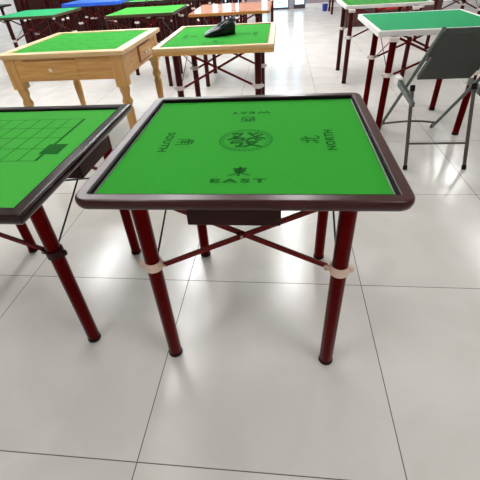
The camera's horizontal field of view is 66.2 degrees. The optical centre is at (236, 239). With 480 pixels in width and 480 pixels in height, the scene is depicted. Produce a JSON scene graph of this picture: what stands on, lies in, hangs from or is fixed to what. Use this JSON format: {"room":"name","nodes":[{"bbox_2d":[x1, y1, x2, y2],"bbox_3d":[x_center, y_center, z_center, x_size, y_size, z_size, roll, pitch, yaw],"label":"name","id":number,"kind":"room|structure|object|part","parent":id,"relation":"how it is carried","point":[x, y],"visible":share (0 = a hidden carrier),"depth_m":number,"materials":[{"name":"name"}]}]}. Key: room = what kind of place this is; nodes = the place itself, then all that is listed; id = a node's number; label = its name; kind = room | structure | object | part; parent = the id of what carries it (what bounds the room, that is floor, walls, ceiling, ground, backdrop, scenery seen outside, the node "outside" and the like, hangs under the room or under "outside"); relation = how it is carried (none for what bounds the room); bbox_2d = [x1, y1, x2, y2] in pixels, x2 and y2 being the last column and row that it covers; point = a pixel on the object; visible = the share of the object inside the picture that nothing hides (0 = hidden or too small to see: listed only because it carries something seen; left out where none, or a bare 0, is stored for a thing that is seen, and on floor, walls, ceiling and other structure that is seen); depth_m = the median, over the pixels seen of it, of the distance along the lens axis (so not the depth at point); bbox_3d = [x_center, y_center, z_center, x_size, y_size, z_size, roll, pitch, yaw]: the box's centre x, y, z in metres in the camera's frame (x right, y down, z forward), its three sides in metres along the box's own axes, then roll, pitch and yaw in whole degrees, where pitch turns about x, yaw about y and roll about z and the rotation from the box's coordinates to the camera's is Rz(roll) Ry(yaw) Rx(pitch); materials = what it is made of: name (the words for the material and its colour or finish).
{"room":"games hall","nodes":[
{"label":"games hall","id":0,"kind":"room"},
{"bbox_2d":[0,0,21,36],"bbox_3d":[-6.098,-3.098,4.005,0.100,3.100,14.100,1,38,6],"label":"wall","id":1,"kind":"structure","parent":0,"point":[11,9],"depth_m":8.83,"materials":[{"name":"paint"}]},
{"bbox_2d":[0,0,479,479],"bbox_3d":[0.008,-1.769,4.356,12.000,0.100,14.200,1,38,6],"label":"floor","id":2,"kind":"structure","parent":0,"point":[248,395],"depth_m":1.52,"materials":[{"name":"tile"}]},
{"bbox_2d":[0,4,14,46],"bbox_3d":[-4.454,-3.651,6.496,0.860,0.745,0.840,1,38,6],"label":"table","id":3,"kind":"object","parent":2,"relation":"on","point":[2,6],"visible":0.49,"depth_m":6.51,"materials":[{"name":"paint"}]},
{"bbox_3d":[-4.474,-3.933,6.277,0.860,0.030,0.840,1,38,6],"label":"frame","id":4,"kind":"part","parent":3,"relation":"part of","materials":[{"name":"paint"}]},
{"bbox_2d":[13,0,60,43],"bbox_3d":[-3.904,-4.373,7.290,0.840,0.840,0.164,-2,38,3],"label":"table","id":5,"kind":"object","parent":2,"relation":"on","point":[20,5],"visible":0.49,"depth_m":7.30,"materials":[{"name":"red metal"}]},
{"bbox_3d":[-4.193,-4.338,7.294,0.044,0.701,0.113,-2,38,3],"label":"leg","id":6,"kind":"part","parent":5,"relation":"part of","materials":[{"name":"red metal"}]},
{"bbox_3d":[-4.094,-4.356,7.275,0.044,0.701,0.113,-2,38,3],"label":"leg","id":7,"kind":"part","parent":5,"relation":"part of","materials":[{"name":"red metal"}]},
{"bbox_3d":[-3.614,-4.358,7.267,0.044,0.701,0.113,-2,38,3],"label":"leg","id":8,"kind":"part","parent":5,"relation":"part of","materials":[{"name":"red metal"}]},
{"bbox_2d":[0,7,81,47],"bbox_3d":[-2.669,-2.779,5.210,0.850,0.745,0.840,1,38,6],"label":"table","id":9,"kind":"object","parent":2,"relation":"on","point":[45,14],"visible":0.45,"depth_m":4.90,"materials":[{"name":"green fabric"}]},
{"bbox_3d":[-2.985,-2.596,5.016,0.048,0.704,0.048,1,38,6],"label":"leg","id":10,"kind":"part","parent":9,"relation":"part of","materials":[{"name":"red metal"}]},
{"bbox_3d":[-2.928,-2.958,5.478,0.048,0.704,0.048,1,38,6],"label":"leg","id":11,"kind":"part","parent":9,"relation":"part of","materials":[{"name":"red metal"}]},
{"bbox_3d":[-2.688,-3.061,4.991,0.850,0.030,0.840,1,38,6],"label":"frame","id":12,"kind":"part","parent":9,"relation":"part of","materials":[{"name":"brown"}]},
{"bbox_3d":[-2.409,-2.587,4.952,0.048,0.704,0.048,1,38,6],"label":"leg","id":13,"kind":"part","parent":9,"relation":"part of","materials":[{"name":"red metal"}]},
{"bbox_3d":[-2.352,-2.949,5.414,0.048,0.704,0.048,1,38,6],"label":"leg","id":14,"kind":"part","parent":9,"relation":"part of","materials":[{"name":"red metal"}]},
{"bbox_2d":[0,104,140,342],"bbox_3d":[-0.890,-0.029,1.501,0.850,0.745,0.845,1,38,6],"label":"table","id":15,"kind":"object","parent":2,"relation":"on","point":[41,147],"visible":0.87,"depth_m":1.28,"materials":[{"name":"fabric"}]},
{"bbox_3d":[-1.133,-0.229,1.798,0.048,0.700,0.048,1,38,6],"label":"leg","id":16,"kind":"part","parent":15,"relation":"part of","materials":[{"name":"red metal"}]},
{"bbox_3d":[-0.607,0.120,1.300,0.048,0.700,0.048,1,38,6],"label":"leg","id":17,"kind":"part","parent":15,"relation":"part of","materials":[{"name":"red metal"}]},
{"bbox_3d":[-0.909,-0.310,1.284,0.850,0.034,0.845,1,38,6],"label":"frame","id":18,"kind":"part","parent":15,"relation":"part of","materials":[{"name":"paint"}]},
{"bbox_3d":[-0.597,-0.224,1.380,0.006,0.250,0.501,1,38,6],"label":"rod","id":19,"kind":"part","parent":15,"relation":"part of","materials":[{"name":"black metal"}]},
{"bbox_3d":[-0.605,-0.226,1.384,0.006,0.250,0.501,1,38,6],"label":"rod","id":20,"kind":"part","parent":15,"relation":"part of","materials":[{"name":"black metal"}]},
{"bbox_3d":[-0.572,-0.296,1.304,0.156,0.049,0.243,1,38,6],"label":"drawer","id":21,"kind":"part","parent":15,"relation":"part of","materials":[{"name":"brown wood"}]},
{"bbox_3d":[-0.553,-0.220,1.734,0.048,0.700,0.048,1,38,6],"label":"leg","id":22,"kind":"part","parent":15,"relation":"part of","materials":[{"name":"red metal"}]},
{"bbox_2d":[53,0,101,31],"bbox_3d":[-3.029,-4.224,7.018,0.840,0.840,0.164,1,38,6],"label":"table","id":23,"kind":"object","parent":2,"relation":"on","point":[89,25],"visible":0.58,"depth_m":7.02,"materials":[{"name":"red metal"}]},
{"bbox_3d":[-3.318,-4.203,7.041,0.044,0.701,0.113,1,38,6],"label":"leg","id":24,"kind":"part","parent":23,"relation":"part of","materials":[{"name":"red metal"}]},
{"bbox_3d":[-3.220,-4.216,7.015,0.044,0.701,0.113,1,38,6],"label":"leg","id":25,"kind":"part","parent":23,"relation":"part of","materials":[{"name":"red metal"}]},
{"bbox_3d":[-2.843,-4.210,6.973,0.044,0.701,0.113,1,38,6],"label":"leg","id":26,"kind":"part","parent":23,"relation":"part of","materials":[{"name":"red metal"}]},
{"bbox_3d":[-2.742,-4.194,6.977,0.044,0.701,0.113,1,38,6],"label":"leg","id":27,"kind":"part","parent":23,"relation":"part of","materials":[{"name":"red metal"}]},
{"bbox_2d":[0,28,163,128],"bbox_3d":[-1.186,-1.295,3.162,0.950,0.745,0.965,1,38,6],"label":"table","id":28,"kind":"object","parent":2,"relation":"on","point":[101,54],"visible":0.83,"depth_m":2.70,"materials":[{"name":"beige wood"}]},
{"bbox_3d":[-1.625,-1.039,2.893,0.084,0.717,0.084,1,38,6],"label":"leg","id":29,"kind":"part","parent":28,"relation":"part of","materials":[{"name":"brown wood"}]},
{"bbox_3d":[-1.643,-1.585,2.991,0.070,0.028,0.965,1,38,6],"label":"rail","id":30,"kind":"part","parent":28,"relation":"part of","materials":[{"name":"brown wood"}]},
{"bbox_3d":[-1.343,-1.226,2.660,0.400,0.128,0.011,1,38,6],"label":"drawer","id":31,"kind":"part","parent":28,"relation":"part of","materials":[{"name":"brown wood"}]},
{"bbox_3d":[-1.249,-1.303,2.592,0.950,0.028,0.070,1,38,6],"label":"rail","id":32,"kind":"part","parent":28,"relation":"part of","materials":[{"name":"brown wood"}]},
{"bbox_3d":[-1.546,-1.543,3.536,0.084,0.717,0.084,1,38,6],"label":"leg","id":33,"kind":"part","parent":28,"relation":"part of","materials":[{"name":"brown wood"}]},
{"bbox_3d":[-1.162,-1.853,3.293,0.950,0.028,0.070,1,38,6],"label":"rail","id":34,"kind":"part","parent":28,"relation":"part of","materials":[{"name":"brown wood"}]},
{"bbox_3d":[-0.824,-1.026,2.804,0.084,0.717,0.084,1,38,6],"label":"leg","id":35,"kind":"part","parent":28,"relation":"part of","materials":[{"name":"brown wood"}]},
{"bbox_3d":[-0.768,-1.571,2.894,0.070,0.028,0.965,1,38,6],"label":"rail","id":36,"kind":"part","parent":28,"relation":"part of","materials":[{"name":"brown wood"}]},
{"bbox_3d":[-0.749,-1.551,3.010,0.014,0.104,0.310,1,38,6],"label":"drawer","id":37,"kind":"part","parent":28,"relation":"part of","materials":[{"name":"brown wood"}]},
{"bbox_3d":[-0.745,-1.530,3.447,0.084,0.717,0.084,1,38,6],"label":"leg","id":38,"kind":"part","parent":28,"relation":"part of","materials":[{"name":"brown wood"}]},
{"bbox_2d":[61,0,127,30],"bbox_3d":[-2.256,-3.689,6.348,0.960,0.745,0.840,1,38,6],"label":"table","id":39,"kind":"object","parent":2,"relation":"on","point":[79,3],"visible":0.61,"depth_m":5.96,"materials":[{"name":"blue fabric"}]},
{"bbox_3d":[-2.572,-3.500,6.158,0.048,0.689,0.048,1,38,6],"label":"leg","id":40,"kind":"part","parent":39,"relation":"part of","materials":[{"name":"red metal"}]},
{"bbox_3d":[-2.276,-3.966,6.134,0.960,0.045,0.840,1,38,6],"label":"frame","id":41,"kind":"part","parent":39,"relation":"part of","materials":[{"name":"blue fabric"}]},
{"bbox_3d":[-2.515,-3.863,6.620,0.048,0.689,0.048,1,38,6],"label":"leg","id":42,"kind":"part","parent":39,"relation":"part of","materials":[{"name":"red metal"}]},
{"bbox_3d":[-1.996,-3.491,6.094,0.048,0.689,0.048,1,38,6],"label":"leg","id":43,"kind":"part","parent":39,"relation":"part of","materials":[{"name":"red metal"}]},
{"bbox_2d":[98,4,142,29],"bbox_3d":[-2.145,-4.136,6.825,0.840,0.840,0.164,2,38,8],"label":"table","id":44,"kind":"object","parent":2,"relation":"on","point":[131,19],"visible":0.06,"depth_m":6.85,"materials":[{"name":"red metal"}]},
{"bbox_3d":[-1.961,-4.117,6.774,0.044,0.701,0.113,2,38,8],"label":"leg","id":45,"kind":"part","parent":44,"relation":"part of","materials":[{"name":"red metal"}]},
{"bbox_2d":[105,4,186,85],"bbox_3d":[-1.072,-2.449,4.640,0.800,0.745,0.970,1,38,6],"label":"table","id":46,"kind":"object","parent":2,"relation":"on","point":[163,11],"visible":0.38,"depth_m":4.35,"materials":[{"name":"green fabric"}]},
{"bbox_3d":[-1.413,-2.168,4.322,0.048,0.704,0.048,1,38,6],"label":"leg","id":47,"kind":"part","parent":46,"relation":"part of","materials":[{"name":"red metal"}]},
{"bbox_3d":[-1.357,-2.524,4.776,0.048,0.704,0.048,1,38,6],"label":"leg","id":48,"kind":"part","parent":46,"relation":"part of","materials":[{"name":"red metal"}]},
{"bbox_3d":[-1.082,-2.789,4.496,0.800,0.030,0.780,1,38,6],"label":"frame","id":49,"kind":"part","parent":46,"relation":"part of","materials":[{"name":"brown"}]},
{"bbox_3d":[-0.817,-2.158,4.256,0.048,0.704,0.048,1,38,6],"label":"leg","id":50,"kind":"part","parent":46,"relation":"part of","materials":[{"name":"red metal"}]},
{"bbox_3d":[-0.761,-2.514,4.710,0.048,0.704,0.048,1,38,6],"label":"leg","id":51,"kind":"part","parent":46,"relation":"part of","materials":[{"name":"red metal"}]},
{"bbox_2d":[122,0,183,32],"bbox_3d":[-1.239,-3.507,6.021,0.860,0.745,0.840,1,38,6],"label":"table","id":52,"kind":"object","parent":2,"relation":"on","point":[133,3],"visible":0.53,"depth_m":5.67,"materials":[{"name":"paint"}]},
{"bbox_3d":[-1.498,-3.686,6.289,0.048,0.704,0.048,1,38,6],"label":"leg","id":53,"kind":"part","parent":52,"relation":"part of","materials":[{"name":"red metal"}]},
{"bbox_3d":[-1.259,-3.789,5.802,0.860,0.030,0.840,1,38,6],"label":"frame","id":54,"kind":"part","parent":52,"relation":"part of","materials":[{"name":"paint"}]},
{"bbox_3d":[-0.922,-3.677,6.225,0.048,0.704,0.048,1,38,6],"label":"leg","id":55,"kind":"part","parent":52,"relation":"part of","materials":[{"name":"red metal"}]},
{"bbox_2d":[139,0,187,40],"bbox_3d":[-1.328,-4.086,6.687,0.840,0.840,0.164,-1,38,4],"label":"table","id":56,"kind":"object","parent":2,"relation":"on","point":[178,20],"visible":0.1,"depth_m":6.74,"materials":[{"name":"red metal"}]},
{"bbox_2d":[186,0,221,25],"bbox_3d":[-0.759,-5.031,7.854,0.840,0.840,0.164,3,38,9],"label":"table","id":57,"kind":"object","parent":2,"relation":"on","point":[188,3],"visible":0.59,"depth_m":7.95,"materials":[{"name":"red metal"}]},
{"bbox_3d":[-1.048,-5.019,7.889,0.044,0.701,0.113,3,38,9],"label":"leg","id":58,"kind":"part","parent":57,"relation":"part of","materials":[{"name":"red metal"}]},
{"bbox_2d":[191,0,229,25],"bbox_3d":[-0.493,-4.449,7.169,0.860,0.745,0.840,1,38,6],"label":"table","id":59,"kind":"object","parent":2,"relation":"on","point":[193,8],"visible":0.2,"depth_m":6.91,"materials":[{"name":"paint"}]},
{"bbox_3d":[-0.809,-4.266,6.975,0.048,0.704,0.048,1,38,6],"label":"leg","id":60,"kind":"part","parent":59,"relation":"part of","materials":[{"name":"red metal"}]},
{"bbox_2d":[152,22,275,96],"bbox_3d":[-0.101,-1.282,3.047,0.827,0.745,0.967,1,38,6],"label":"table","id":61,"kind":"object","parent":2,"relation":"on","point":[258,39],"visible":0.73,"depth_m":2.64,"materials":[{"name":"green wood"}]},
{"bbox_3d":[-0.415,-1.050,2.783,0.048,0.712,0.048,1,38,6],"label":"leg","id":62,"kind":"part","parent":61,"relation":"part of","materials":[{"name":"red metal"}]},
{"bbox_3d":[-0.357,-1.418,3.253,0.048,0.712,0.048,1,38,6],"label":"leg","id":63,"kind":"part","parent":61,"relation":"part of","materials":[{"name":"red metal"}]},
{"bbox_3d":[-0.121,-1.568,2.826,0.825,0.022,0.965,1,38,6],"label":"frame","id":64,"kind":"part","parent":61,"relation":"part of","materials":[{"name":"brown wood"}]},
{"bbox_2d":[204,16,235,36],"bbox_3d":[-0.126,-1.615,2.785,0.241,0.112,0.221,-3,38,2],"label":"shoe","id":65,"kind":"object","parent":61,"relation":"on","point":[227,26],"visible":1,"depth_m":2.73,"materials":[{"name":"black leather"}]},
{"bbox_3d":[0.161,-1.041,2.719,0.048,0.712,0.048,1,38,6],"label":"leg","id":66,"kind":"part","parent":61,"relation":"part of","materials":[{"name":"red metal"}]},
{"bbox_3d":[0.219,-1.409,3.189,0.048,0.712,0.048,1,38,6],"label":"leg","id":67,"kind":"part","parent":61,"relation":"part of","materials":[{"name":"red metal"}]},
{"bbox_2d":[187,0,242,24],"bbox_3d":[-0.248,-3.473,5.887,0.860,0.745,0.840,1,38,6],"label":"table","id":68,"kind":"object","parent":2,"relation":"on","point":[198,3],"visible":0.21,"depth_m":5.60,"materials":[{"name":"paint"}]},
{"bbox_2d":[188,1,271,86],"bbox_3d":[-0.023,-2.361,4.432,0.865,0.745,0.900,1,38,6],"label":"table","id":69,"kind":"object","parent":2,"relation":"on","point":[257,8],"visible":0.45,"depth_m":4.08,"materials":[{"name":"brown wood"}]},
{"bbox_3d":[-0.359,-2.115,4.157,0.048,0.706,0.048,1,38,6],"label":"leg","id":70,"kind":"part","parent":69,"relation":"part of","materials":[{"name":"red metal"}]},
{"bbox_3d":[-0.301,-2.483,4.627,0.048,0.706,0.048,1,38,6],"label":"leg","id":71,"kind":"part","parent":69,"relation":"part of","materials":[{"name":"red metal"}]},
{"bbox_3d":[-0.042,-2.644,4.213,0.865,0.028,0.900,1,38,6],"label":"frame","id":72,"kind":"part","parent":69,"relation":"part of","materials":[{"name":"brown wood"}]},
{"bbox_3d":[0.237,-2.105,4.091,0.048,0.706,0.048,1,38,6],"label":"leg","id":73,"kind":"part","parent":69,"relation":"part of","materials":[{"name":"red metal"}]},
{"bbox_2d":[75,92,414,364],"bbox_3d":[0.058,-0.059,1.455,0.860,0.745,0.850,1,38,6],"label":"table","id":74,"kind":"object","parent":2,"relation":"on","point":[221,162],"visible":1,"depth_m":1.10,"materials":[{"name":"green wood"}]},
{"bbox_3d":[-0.258,0.155,1.223,0.048,0.700,0.048,1,38,6],"label":"leg","id":75,"kind":"part","parent":74,"relation":"part of","materials":[{"name":"red metal"}]},
{"bbox_3d":[-0.237,-0.201,1.318,0.006,0.250,0.541,1,38,6],"label":"rod","id":76,"kind":"part","parent":74,"relation":"part of","materials":[{"name":"black metal"}]},
{"bbox_3d":[-0.181,-0.209,1.686,0.048,0.700,0.048,1,38,6],"label":"leg","id":77,"kind":"part","parent":74,"relation":"part of","materials":[{"name":"red metal"}]},
{"bbox_3d":[-0.002,-0.103,1.003,0.243,0.049,0.156,1,38,6],"label":"drawer","id":78,"kind":"part","parent":74,"relation":"part of","materials":[{"name":"brown wood"}]},
{"bbox_3d":[0.038,-0.340,1.238,0.860,0.034,0.850,1,38,6],"label":"frame","id":79,"kind":"part","parent":74,"relation":"part of","materials":[{"name":"brown wood"}]},
{"bbox_3d":[0.389,-0.200,1.623,0.048,0.700,0.048,1,38,6],"label":"leg","id":80,"kind":"part","parent":74,"relation":"part of","materials":[{"name":"red metal"}]},
{"bbox_3d":[0.323,-0.192,1.256,0.006,0.250,0.541,1,38,6],"label":"rod","id":81,"kind":"part","parent":74,"relation":"part of","materials":[{"name":"black metal"}]},
{"bbox_3d":[0.312,0.165,1.160,0.048,0.700,0.048,1,38,6],"label":"leg","id":82,"kind":"part","parent":74,"relation":"part of","materials":[{"name":"red metal"}]},
{"bbox_2d":[242,0,273,22],"bbox_3d":[0.449,-4.926,7.700,0.860,0.745,0.840,1,38,6],"label":"table","id":83,"kind":"object","parent":2,"relation":"on","point":[272,6],"visible":0.51,"depth_m":7.58,"materials":[{"name":"paint"}]},
{"bbox_3d":[0.709,-4.734,7.442,0.048,0.704,0.048,1,38,6],"label":"leg","id":84,"kind":"part","parent":83,"relation":"part of","materials":[{"name":"red metal"}]},
{"bbox_2d":[322,2,327,10],"bbox_3d":[2.154,-5.697,8.992,0.150,0.193,0.150,1,38,6],"label":"plastic bucket","id":85,"kind":"object","parent":2,"relation":"on","point":[325,5],"visible":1,"depth_m":8.97,"materials":[{"name":"blue plastic"}]},
{"bbox_2d":[328,0,333,14],"bbox_3d":[2.491,-5.681,8.490,0.860,0.745,0.840,1,38,6],"label":"table","id":86,"kind":"object","parent":2,"relation":"on","point":[330,4],"visible":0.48,"depth_m":8.48,"materials":[{"name":"paint"}]},
{"bbox_3d":[2.174,-5.498,8.296,0.048,0.704,0.048,1,38,6],"label":"leg","id":87,"kind":"part","parent":86,"relation":"part of","materials":[{"name":"red metal"}]},
{"bbox_2d":[344,8,374,26],"bbox_3d":[2.332,-4.380,7.066,0.532,0.450,0.462,1,38,6],"label":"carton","id":88,"kind":"object","parent":2,"relation":"on","point":[369,10],"visible":0.1,"depth_m":6.94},
{"bbox_2d":[336,0,433,83],"bbox_3d":[1.587,-2.312,4.224,0.860,0.745,0.875,1,38,6],"label":"table","id":89,"kind":"object","parent":2,"relation":"on","point":[352,5],"visible":0.59,"depth_m":3.88,"materials":[{"name":"white"}]},
{"bbox_3d":[1.246,-2.417,4.404,0.048,0.704,0.048,1,38,6],"label":"leg","id":90,"kind":"part","parent":89,"relation":"part of","materials":[{"name":"red metal"}]},
{"bbox_3d":[1.190,-2.061,3.950,0.048,0.704,0.048,1,38,6],"label":"leg","id":91,"kind":"part","parent":89,"relation":"part of","materials":[{"name":"red metal"}]},
{"bbox_3d":[1.569,-2.605,4.019,0.860,0.030,0.840,1,38,6],"label":"frame","id":92,"kind":"part","parent":89,"relation":"part of","materials":[{"name":"white"}]},
{"bbox_3d":[1.806,-2.051,3.882,0.048,0.704,0.048,1,38,6],"label":"leg","id":93,"kind":"part","parent":89,"relation":"part of","materials":[{"name":"red metal"}]},
{"bbox_2d":[375,8,406,12],"bbox_3d":[2.894,-4.292,7.066,0.572,0.250,0.462,1,38,6],"label":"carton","id":94,"kind":"object","parent":2,"relation":"on","point":[392,10],"visible":0.15,"depth_m":6.83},
{"bbox_2d":[375,6,405,9],"bbox_3d":[2.880,-4.432,6.919,0.512,0.148,0.362,1,38,6],"label":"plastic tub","id":95,"kind":"object","parent":94,"relation":"on","point":[404,7],"visible":0.18,"depth_m":6.82,"materials":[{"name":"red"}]},
{"bbox_2d":[358,9,479,134],"bbox_3d":[1.468,-1.397,3.054,0.860,0.745,0.925,1,38,6],"label":"table","id":96,"kind":"object","parent":2,"relation":"on","point":[392,25],"visible":0.64,"depth_m":2.79,"materials":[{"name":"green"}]},
{"bbox_3d":[1.165,-1.484,3.212,0.048,0.698,0.048,1,38,6],"label":"leg","id":97,"kind":"part","parent":96,"relation":"part of","materials":[{"name":"red metal"}]},
{"bbox_3d":[1.108,-1.128,2.758,0.048,0.698,0.048,1,38,6],"label":"leg","id":98,"kind":"part","parent":96,"relation":"part of","materials":[{"name":"red metal"}]},
{"bbox_2d":[388,36,399,41],"bbox_3d":[1.090,-1.391,2.553,0.060,0.030,0.060,1,38,6],"label":"bracket","id":99,"kind":"object","parent":96,"relation":"attached to","point":[391,38],"depth_m":2.53,"materials":[{"name":"beige plastic"}]},
{"bbox_3d":[1.450,-1.688,2.851,0.860,0.036,0.890,1,38,6],"label":"frame","id":100,"kind":"part","parent":96,"relation":"part of","materials":[{"name":"white plastic"}]},
{"bbox_3d":[1.761,-1.474,3.146,0.048,0.698,0.048,1,38,6],"label":"leg","id":101,"kind":"part","parent":96,"relation":"part of","materials":[{"name":"red metal"}]},
{"bbox_3d":[1.705,-1.118,2.692,0.048,0.698,0.048,1,38,6],"label":"leg","id":102,"kind":"part","parent":96,"relation":"part of","materials":[{"name":"red metal"}]},
{"bbox_2d":[406,0,442,11],"bbox_3d":[3.475,-4.361,6.939,0.592,0.450,0.462,1,38,6],"label":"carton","id":103,"kind":"object","parent":2,"relation":"on","point":[427,7],"visible":0.12,"depth_m":6.74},
{"bbox_2d":[381,27,479,169],"bbox_3d":[1.336,-1.006,2.467,0.492,0.876,0.895,1,38,6],"label":"folding chair","id":104,"kind":"object","parent":2,"relation":"on","point":[454,53],"visible":0.96,"depth_m":2.26,"materials":[{"name":"grey metal"}]},
{"bbox_3d":[1.139,-0.736,2.441,0.023,0.472,0.232,1,38,6],"label":"leg","id":105,"kind":"part","parent":104,"relation":"part of","materials":[{"name":"grey metal"}]},
{"bbox_3d":[1.311,-1.061,2.236,0.320,0.204,0.206,1,38,6],"label":"seat","id":106,"kind":"part","parent":104,"relation":"part of","materials":[{"name":"grey plastic"}]},
{"bbox_3d":[1.282,-1.062,1.976,0.420,0.162,0.164,1,38,6],"label":"backrest","id":107,"kind":"part","parent":104,"relation":"part of","materials":[{"name":"grey plastic"}]},
{"bbox_3d":[1.513,-0.730,2.400,0.023,0.472,0.232,1,38,6],"label":"leg","id":108,"kind":"part","parent":104,"relation":"part of","materials":[{"name":"grey metal"}]},
{"bbox_2d":[413,0,479,48],"bbox_3d":[2.996,-3.193,5.234,0.860,0.745,0.840,1,38,6],"label":"table","id":109,"kind":"object","parent":2,"relation":"on","point":[464,2],"visible":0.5,"depth_m":4.97,"materials":[{"name":"paint"}]},
{"bbox_3d":[2.679,-3.010,5.040,0.048,0.704,0.048,1,38,6],"label":"leg","id":110,"kind":"part","parent":109,"relation":"part of","materials":[{"name":"red metal"}]},
{"bbox_2d":[232,0,336,8],"bbox_3d":[0.601,-7.360,8.901,12.000,3.100,0.100,1,38,6],"label":"wall","id":111,"kind":"structure","parent":0,"point":[291,2],"depth_m":9.61,"materials":[{"name":"grey paint"}]},
{"bbox_2d":[274,0,288,9],"bbox_3d":[1.087,-7.185,8.958,0.440,2.700,0.112,1,38,6],"label":"door","id":112,"kind":"structure","parent":111,"relation":"in","point":[277,8],"depth_m":9.73,"materials":[{"name":"grey"}]},
{"bbox_2d":[294,0,304,8],"bbox_3d":[1.576,-7.187,8.917,0.300,2.700,0.080,1,38,6],"label":"window","id":113,"kind":"structure","parent":111,"relation":"in","point":[296,6],"depth_m":9.68,"materials":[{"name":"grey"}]},
{"bbox_2d":[305,0,452,7],"bbox_3d":[4.216,-6.084,9.382,4.880,0.100,0.015,1,38,6],"label":"baseboard","id":114,"kind":"structure","parent":111,"relation":"attached to","point":[336,4],"depth_m":9.60,"materials":[{"name":"paint"}]}
]}

